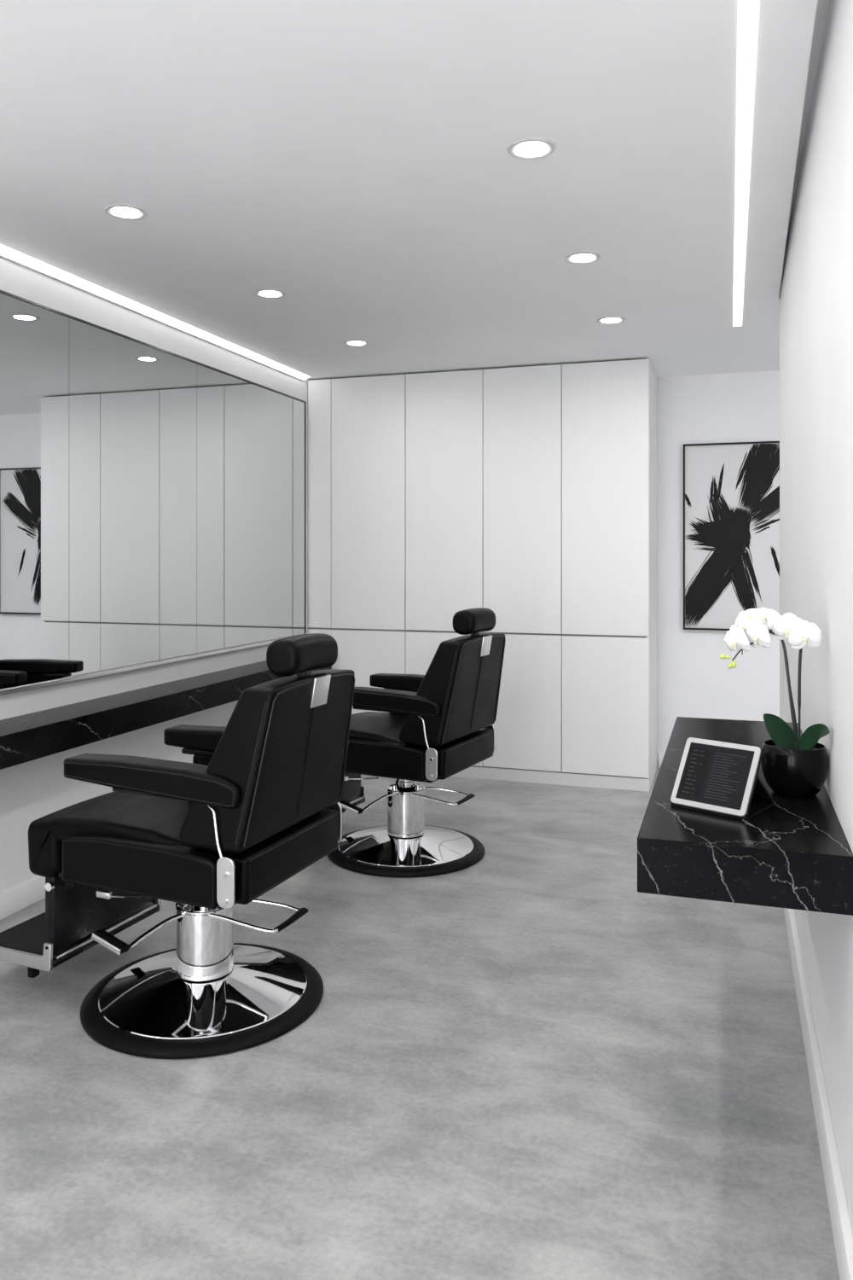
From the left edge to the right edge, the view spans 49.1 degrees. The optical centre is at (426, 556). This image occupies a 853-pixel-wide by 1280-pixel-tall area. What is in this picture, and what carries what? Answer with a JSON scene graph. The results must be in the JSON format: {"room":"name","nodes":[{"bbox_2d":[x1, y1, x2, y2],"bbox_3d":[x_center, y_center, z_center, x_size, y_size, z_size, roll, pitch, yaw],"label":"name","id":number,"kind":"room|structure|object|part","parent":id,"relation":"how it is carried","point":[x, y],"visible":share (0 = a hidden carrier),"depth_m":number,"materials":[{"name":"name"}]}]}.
{"room":"service shop","nodes":[
{"label":"service shop","id":0,"kind":"room"},
{"bbox_2d":[0,256,309,892],"bbox_3d":[-1.959,0.105,2.775,0.150,2.550,8.870,0,0,18],"label":"wall","id":1,"kind":"structure","parent":0,"point":[30,791],"depth_m":4.11,"materials":[{"name":"white paint"}]},
{"bbox_2d":[0,875,45,919],"bbox_3d":[-1.980,1.330,2.443,0.016,0.100,7.826,0,0,18],"label":"baseboard","id":2,"kind":"structure","parent":1,"relation":"attached to","point":[13,899],"depth_m":3.65,"materials":[{"name":"white"}]},
{"bbox_2d":[0,292,69,689],"bbox_3d":[-1.659,-0.247,3.405,0.032,1.495,1.012,0,0,18],"label":"mirror","id":3,"kind":"object","parent":1,"relation":"attached to","point":[34,340],"visible":1,"depth_m":3.69,"materials":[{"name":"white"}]},
{"bbox_2d":[69,317,197,676],"bbox_3d":[-1.351,-0.247,4.354,0.032,1.495,0.978,0,0,18],"label":"mirror","id":4,"kind":"object","parent":1,"relation":"attached to","point":[133,404],"visible":0.86,"depth_m":4.26,"materials":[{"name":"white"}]},
{"bbox_2d":[0,634,302,695],"bbox_3d":[-1.455,0.512,4.020,0.040,0.020,4.270,0,0,18],"label":"trim","id":5,"kind":"structure","parent":1,"relation":"attached to","point":[35,685],"depth_m":4.22,"materials":[{"name":"white"}]},
{"bbox_2d":[0,290,306,402],"bbox_3d":[-1.457,-0.999,4.022,0.036,0.008,4.272,0,0,18],"label":"trim","id":6,"kind":"structure","parent":1,"relation":"attached to","point":[1,291],"depth_m":4.29,"materials":[{"name":"grey metal"}]},
{"bbox_2d":[0,660,331,769],"bbox_3d":[-1.419,0.681,3.798,0.244,0.116,4.550,0,0,18],"label":"countertop","id":7,"kind":"structure","parent":1,"relation":"attached to","point":[27,737],"depth_m":3.91,"materials":[{"name":"black stone"}]},
{"bbox_2d":[197,364,304,652],"bbox_3d":[-1.002,-0.247,5.431,0.032,1.495,1.284,0,0,18],"label":"mirror","id":8,"kind":"object","parent":1,"relation":"attached to","point":[251,437],"visible":0.86,"depth_m":5.33,"materials":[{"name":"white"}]},
{"bbox_2d":[304,402,306,634],"bbox_3d":[-0.799,-0.247,6.049,0.036,1.498,0.009,0,0,18],"label":"trim","id":9,"kind":"structure","parent":1,"relation":"attached to","point":[305,403],"depth_m":6.04,"materials":[{"name":"grey metal"}]},
{"bbox_2d":[0,0,830,379],"bbox_3d":[0.321,-1.250,2.035,5.045,0.160,8.870,0,0,18],"label":"ceiling","id":10,"kind":"structure","parent":0,"point":[350,160],"depth_m":2.83,"materials":[{"name":"paint"}]},
{"bbox_2d":[104,203,147,220],"bbox_3d":[-1.021,-1.173,3.170,0.140,0.014,0.140,0,0,18],"label":"recessed light","id":11,"kind":"object","parent":10,"relation":"in","point":[119,211],"visible":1,"depth_m":3.17,"materials":[{"name":"white plastic"}]},
{"bbox_2d":[0,244,309,381],"bbox_3d":[-1.946,-1.156,2.498,0.046,0.026,7.550,0,0,18],"label":"recessed light","id":12,"kind":"object","parent":10,"relation":"in","point":[6,253],"visible":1,"depth_m":4.32,"materials":[{"name":"white plastic"}]},
{"bbox_2d":[254,289,285,298],"bbox_3d":[-0.696,-1.173,4.156,0.140,0.014,0.140,0,0,18],"label":"recessed light","id":13,"kind":"object","parent":10,"relation":"in","point":[269,293],"visible":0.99,"depth_m":4.15,"materials":[{"name":"white"}]},
{"bbox_2d":[343,339,369,346],"bbox_3d":[-0.384,-1.173,5.118,0.140,0.014,0.140,0,0,18],"label":"recessed light","id":14,"kind":"object","parent":10,"relation":"in","point":[353,343],"visible":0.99,"depth_m":5.12,"materials":[{"name":"white plastic"}]},
{"bbox_2d":[506,137,556,159],"bbox_3d":[0.301,-1.173,2.678,0.140,0.014,0.140,0,0,18],"label":"recessed light","id":15,"kind":"object","parent":10,"relation":"in","point":[531,148],"visible":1,"depth_m":2.67,"materials":[{"name":"grey plastic"}]},
{"bbox_2d":[564,251,600,263],"bbox_3d":[0.612,-1.173,3.657,0.140,0.014,0.140,0,0,18],"label":"recessed light","id":16,"kind":"object","parent":10,"relation":"in","point":[582,257],"visible":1,"depth_m":3.65,"materials":[{"name":"white"}]},
{"bbox_2d":[596,316,625,324],"bbox_3d":[0.914,-1.173,4.624,0.140,0.014,0.140,0,0,18],"label":"recessed light","id":17,"kind":"object","parent":10,"relation":"in","point":[608,320],"visible":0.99,"depth_m":4.63,"materials":[{"name":"white plastic"}]},
{"bbox_2d":[733,0,759,326],"bbox_3d":[0.498,-1.171,1.410,0.040,0.007,6.990,0,0,18],"label":"recessed light","id":18,"kind":"object","parent":10,"relation":"in","point":[748,9],"visible":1,"depth_m":2.56,"materials":[{"name":"white plastic"}]},
{"bbox_2d":[0,765,839,1279],"bbox_3d":[0.321,1.440,2.035,5.045,0.120,8.870,0,0,18],"label":"floor","id":19,"kind":"structure","parent":0,"point":[523,1061],"depth_m":2.40,"materials":[{"name":"concrete"}]},
{"bbox_2d":[0,633,354,1058],"bbox_3d":[-0.827,0.807,2.979,1.111,1.146,0.736,0,0,23],"label":"barber chair","id":20,"kind":"object","parent":19,"relation":"on","point":[218,831],"visible":1,"depth_m":2.74,"materials":[{"name":"black leather"}]},
{"bbox_3d":[-1.288,1.218,2.896,0.324,0.085,0.012,0,0,23],"label":"trim","id":21,"kind":"part","parent":20,"relation":"part of","materials":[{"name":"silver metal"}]},
{"bbox_3d":[-1.107,0.993,2.879,0.070,0.045,0.020,0,0,23],"label":"hinge arm","id":22,"kind":"part","parent":20,"relation":"part of","materials":[{"name":"black metal"}]},
{"bbox_2d":[27,791,211,877],"bbox_3d":[-0.844,0.876,2.986,0.626,0.210,0.527,0,0,23],"label":"seat cushion","id":23,"kind":"object","parent":20,"relation":"on","point":[159,821],"depth_m":2.83,"materials":[{"name":"black leather"}]},
{"bbox_3d":[-0.873,1.006,2.765,0.171,0.030,0.008,0,0,23],"label":"recline rod","id":24,"kind":"part","parent":20,"relation":"part of","materials":[{"name":"silver metal"}]},
{"bbox_3d":[-0.818,0.893,2.679,0.547,0.150,0.056,0,0,23],"label":"panel","id":25,"kind":"part","parent":20,"relation":"part of","materials":[{"name":"black leather"}]},
{"bbox_3d":[-0.721,0.673,2.661,0.390,0.019,0.064,0,0,23],"label":"armrest plate","id":26,"kind":"part","parent":20,"relation":"part of","materials":[{"name":"black metal"}]},
{"bbox_3d":[-0.747,0.922,2.946,0.625,0.125,0.476,0,0,23],"label":"seat frame","id":27,"kind":"part","parent":20,"relation":"part of","materials":[{"name":"black leather"}]},
{"bbox_3d":[-0.775,0.639,2.684,0.614,0.098,0.100,0,0,23],"label":"armrest","id":28,"kind":"part","parent":20,"relation":"part of","materials":[{"name":"black leather"}]},
{"bbox_3d":[-0.805,1.114,2.789,0.023,0.051,0.197,0,0,38],"label":"pump lever","id":29,"kind":"part","parent":20,"relation":"part of","materials":[{"name":"silver metal"}]},
{"bbox_3d":[-1.093,1.218,3.365,0.324,0.085,0.012,0,0,23],"label":"trim","id":30,"kind":"part","parent":20,"relation":"part of","materials":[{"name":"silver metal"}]},
{"bbox_3d":[-0.597,0.639,3.158,0.649,0.098,0.100,0,0,23],"label":"armrest","id":31,"kind":"part","parent":20,"relation":"part of","materials":[{"name":"black leather"}]},
{"bbox_3d":[-0.592,0.673,3.155,0.530,0.019,0.064,0,0,23],"label":"armrest plate","id":32,"kind":"part","parent":20,"relation":"part of","materials":[{"name":"black metal"}]},
{"bbox_3d":[-0.584,0.749,2.561,0.014,0.146,0.084,0,0,-44],"label":"arm rod","id":33,"kind":"part","parent":20,"relation":"part of","materials":[{"name":"silver metal"}]},
{"bbox_3d":[-0.555,1.108,2.818,0.229,0.044,0.030,0,0,10],"label":"pump lever","id":34,"kind":"part","parent":20,"relation":"part of","materials":[{"name":"silver metal"}]},
{"bbox_3d":[-0.454,0.581,2.824,0.285,0.454,0.594,0,0,23],"label":"backrest","id":35,"kind":"part","parent":20,"relation":"part of","materials":[{"name":"black leather"}]},
{"bbox_3d":[-0.512,1.107,2.967,0.220,0.037,0.032,0,0,1],"label":"return rod","id":36,"kind":"part","parent":20,"relation":"part of","materials":[{"name":"silver metal"}]},
{"bbox_3d":[-0.366,0.360,2.788,0.028,0.080,0.040,0,0,23],"label":"headrest stem","id":37,"kind":"part","parent":20,"relation":"part of","materials":[{"name":"black metal"}]},
{"bbox_2d":[308,378,332,635],"bbox_3d":[-0.602,0.108,6.437,0.168,2.544,0.662,0,0,18],"label":"tall cabinet","id":38,"kind":"object","parent":19,"relation":"on","point":[319,391],"visible":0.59,"depth_m":6.12,"materials":[{"name":"grey"}]},
{"bbox_3d":[-0.701,0.890,6.132,0.164,0.820,0.020,0,0,18],"label":"door","id":39,"kind":"part","parent":38,"relation":"part of","materials":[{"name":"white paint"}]},
{"bbox_2d":[331,373,406,714],"bbox_3d":[-0.278,0.108,6.332,0.513,2.544,0.662,0,0,18],"label":"tall cabinet","id":40,"kind":"object","parent":19,"relation":"on","point":[368,413],"visible":0.61,"depth_m":6.02,"materials":[{"name":"grey"}]},
{"bbox_3d":[-0.377,0.890,6.027,0.509,0.820,0.020,0,0,18],"label":"door","id":41,"kind":"part","parent":40,"relation":"part of","materials":[{"name":"white paint"}]},
{"bbox_2d":[325,607,506,877],"bbox_3d":[-0.224,0.807,4.437,1.111,1.146,0.736,0,0,27],"label":"barber chair","id":42,"kind":"object","parent":19,"relation":"on","point":[429,732],"visible":0.8,"depth_m":4.15,"materials":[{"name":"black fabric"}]},
{"bbox_3d":[-0.458,1.218,4.843,0.324,0.085,0.012,0,0,27],"label":"trim","id":43,"kind":"part","parent":42,"relation":"part of","materials":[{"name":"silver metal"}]},
{"bbox_3d":[-0.287,1.006,4.228,0.171,0.030,0.008,0,0,27],"label":"recline rod","id":44,"kind":"part","parent":42,"relation":"part of","materials":[{"name":"silver metal"}]},
{"bbox_3d":[-0.145,0.673,4.112,0.390,0.019,0.064,0,0,27],"label":"armrest plate","id":45,"kind":"part","parent":42,"relation":"part of","materials":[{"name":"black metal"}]},
{"bbox_3d":[-0.218,1.114,4.246,0.023,0.051,0.197,0,0,43],"label":"pump lever","id":46,"kind":"part","parent":42,"relation":"part of","materials":[{"name":"silver metal"}]},
{"bbox_2d":[349,711,423,747],"bbox_3d":[-0.241,0.876,4.446,0.626,0.210,0.527,0,0,27],"label":"seat cushion","id":47,"kind":"object","parent":42,"relation":"on","point":[382,727],"depth_m":4.27,"materials":[{"name":"black leather"}]},
{"bbox_3d":[-0.240,0.893,4.137,0.547,0.150,0.056,0,0,27],"label":"panel","id":48,"kind":"part","parent":42,"relation":"part of","materials":[{"name":"black leather"}]},
{"bbox_3d":[-0.197,0.639,4.138,0.614,0.098,0.100,0,0,27],"label":"armrest","id":49,"kind":"part","parent":42,"relation":"part of","materials":[{"name":"black leather"}]},
{"bbox_3d":[0.020,0.639,4.596,0.649,0.098,0.100,0,0,27],"label":"armrest","id":50,"kind":"part","parent":42,"relation":"part of","materials":[{"name":"black leather"}]},
{"bbox_3d":[-0.147,0.922,4.397,0.625,0.125,0.476,0,0,27],"label":"seat frame","id":51,"kind":"part","parent":42,"relation":"part of","materials":[{"name":"black leather"}]},
{"bbox_3d":[-0.016,0.749,4.000,0.014,0.146,0.084,0,0,-39],"label":"arm rod","id":52,"kind":"part","parent":42,"relation":"part of","materials":[{"name":"silver metal"}]},
{"bbox_3d":[0.033,1.108,4.254,0.229,0.044,0.030,0,0,15],"label":"pump lever","id":53,"kind":"part","parent":42,"relation":"part of","materials":[{"name":"silver metal"}]},
{"bbox_3d":[0.089,1.107,4.400,0.220,0.037,0.032,0,0,5],"label":"return rod","id":54,"kind":"part","parent":42,"relation":"part of","materials":[{"name":"silver metal"}]},
{"bbox_3d":[0.135,0.581,4.252,0.285,0.454,0.594,0,0,27],"label":"backrest","id":55,"kind":"part","parent":42,"relation":"part of","materials":[{"name":"black leather"}]},
{"bbox_3d":[0.219,0.360,4.209,0.028,0.080,0.040,0,0,27],"label":"headrest stem","id":56,"kind":"part","parent":42,"relation":"part of","materials":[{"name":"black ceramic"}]},
{"bbox_2d":[405,369,483,779],"bbox_3d":[0.209,0.108,6.174,0.510,2.544,0.662,0,0,18],"label":"tall cabinet","id":57,"kind":"object","parent":19,"relation":"on","point":[445,410],"visible":0.66,"depth_m":5.86,"materials":[{"name":"grey"}]},
{"bbox_3d":[0.110,0.890,5.869,0.506,0.820,0.020,0,0,18],"label":"door","id":58,"kind":"part","parent":57,"relation":"part of","materials":[{"name":"white paint"}]},
{"bbox_3d":[0.110,-0.345,5.869,0.506,1.626,0.020,0,0,18],"label":"door","id":59,"kind":"part","parent":57,"relation":"part of","materials":[{"name":"white paint"}]},
{"bbox_2d":[482,364,562,785],"bbox_3d":[0.683,0.108,6.020,0.488,2.544,0.662,0,0,18],"label":"tall cabinet","id":60,"kind":"object","parent":19,"relation":"on","point":[523,405],"visible":0.88,"depth_m":5.69,"materials":[{"name":"grey"}]},
{"bbox_3d":[0.584,0.890,5.715,0.484,0.820,0.020,0,0,18],"label":"door","id":61,"kind":"part","parent":60,"relation":"part of","materials":[{"name":"white paint"}]},
{"bbox_3d":[0.584,-0.345,5.715,0.484,1.626,0.020,0,0,18],"label":"door","id":62,"kind":"part","parent":60,"relation":"part of","materials":[{"name":"white paint"}]},
{"bbox_2d":[561,358,657,791],"bbox_3d":[1.161,0.108,5.865,0.517,2.544,0.662,0,0,18],"label":"tall cabinet","id":63,"kind":"object","parent":19,"relation":"on","point":[610,408],"visible":1,"depth_m":5.55,"materials":[{"name":"grey laminate"}]},
{"bbox_3d":[1.062,0.890,5.560,0.513,0.820,0.020,0,0,18],"label":"door","id":64,"kind":"part","parent":63,"relation":"part of","materials":[{"name":"white paint"}]},
{"bbox_3d":[1.062,-0.345,5.560,0.513,1.626,0.020,0,0,18],"label":"door","id":65,"kind":"part","parent":63,"relation":"part of","materials":[{"name":"white paint"}]},
{"bbox_3d":[1.402,0.108,5.798,0.018,2.544,0.641,0,0,18],"label":"panel","id":66,"kind":"part","parent":63,"relation":"part of","materials":[{"name":"white laminate"}]},
{"bbox_2d":[657,370,779,767],"bbox_3d":[1.747,0.105,6.104,4.845,2.550,0.150,0,0,18],"label":"wall","id":67,"kind":"structure","parent":0,"point":[694,681],"depth_m":6.02,"materials":[{"name":"white paint"}]},
{"bbox_2d":[658,752,664,767],"bbox_3d":[2.699,1.330,5.708,2.490,0.100,0.016,0,0,18],"label":"baseboard","id":68,"kind":"structure","parent":67,"relation":"attached to","point":[661,755],"depth_m":6.08,"materials":[{"name":"white"}]},
{"bbox_2d":[683,441,779,631],"bbox_3d":[2.040,-0.126,5.911,0.800,1.195,0.035,0,0,18],"label":"framed painting","id":69,"kind":"object","parent":67,"relation":"attached to","point":[731,491],"visible":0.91,"depth_m":5.94,"materials":[{"name":"black"}]},
{"bbox_2d":[779,0,852,1233],"bbox_3d":[0.612,0.055,0.921,0.160,2.650,6.930,0,0,18],"label":"wall","id":70,"kind":"structure","parent":0,"point":[817,289],"depth_m":2.19,"materials":[{"name":"white paint"}]},
{"bbox_2d":[637,716,852,915],"bbox_3d":[0.821,0.604,2.455,0.390,0.108,1.447,0,0,18],"label":"floating shelf","id":71,"kind":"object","parent":70,"relation":"attached to","point":[795,853],"depth_m":1.81,"materials":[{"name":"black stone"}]},
{"bbox_2d":[670,737,775,820],"bbox_3d":[0.656,0.480,2.061,0.176,0.140,0.167,0,0,43],"label":"tablet computer","id":72,"kind":"object","parent":71,"relation":"on","point":[713,776],"visible":1,"depth_m":2.02,"materials":[{"name":"grey"}]},
{"bbox_2d":[719,607,830,797],"bbox_3d":[0.836,0.335,2.176,0.254,0.429,0.159,0,0,42],"label":"potted orchid","id":73,"kind":"object","parent":71,"relation":"on","point":[794,766],"visible":1,"depth_m":2.15,"materials":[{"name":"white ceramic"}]},
{"bbox_3d":[0.729,0.196,2.193,0.018,0.070,0.074,0,0,-25],"label":"flower","id":74,"kind":"part","parent":73,"relation":"part of","materials":[{"name":"white plant"}]},
{"bbox_3d":[0.762,0.166,2.210,0.027,0.067,0.075,0,0,-30],"label":"flower","id":75,"kind":"part","parent":73,"relation":"part of","materials":[{"name":"white plant"}]},
{"bbox_3d":[0.768,0.150,2.212,0.066,0.055,0.043,0,0,18],"label":"flower","id":76,"kind":"part","parent":73,"relation":"part of","materials":[{"name":"white plant"}]},
{"bbox_3d":[0.770,0.182,2.169,0.016,0.065,0.070,0,0,-29],"label":"flower","id":77,"kind":"part","parent":73,"relation":"part of","materials":[{"name":"white plant"}]},
{"bbox_3d":[0.794,0.148,2.198,0.072,0.054,0.044,0,0,18],"label":"flower","id":78,"kind":"part","parent":73,"relation":"part of","materials":[{"name":"white plant"}]},
{"bbox_3d":[0.790,0.314,2.176,0.150,0.282,0.008,0,0,9],"label":"stem","id":79,"kind":"part","parent":73,"relation":"part of","materials":[{"name":"black"}]},
{"bbox_3d":[0.835,0.163,2.153,0.074,0.069,0.017,0,0,31],"label":"flower","id":80,"kind":"part","parent":73,"relation":"part of","materials":[{"name":"white plant"}]},
{"bbox_3d":[0.854,0.493,2.167,0.148,0.113,0.148,0,0,18],"label":"pot","id":81,"kind":"part","parent":73,"relation":"part of","materials":[{"name":"black ceramic"}]},
{"bbox_3d":[0.865,0.328,2.160,0.010,0.254,0.017,0,0,-17],"label":"stem","id":82,"kind":"part","parent":73,"relation":"part of","materials":[{"name":"black"}]},
{"bbox_3d":[0.864,0.179,2.135,0.074,0.070,0.015,0,0,24],"label":"flower","id":83,"kind":"part","parent":73,"relation":"part of","materials":[{"name":"white plant"}]},
{"bbox_2d":[783,907,852,1279],"bbox_3d":[0.558,1.317,1.044,0.018,0.125,6.730,0,0,18],"label":"baseboard","id":84,"kind":"structure","parent":70,"relation":"attached to","point":[840,1216],"depth_m":2.14,"materials":[{"name":"white"}]}
]}

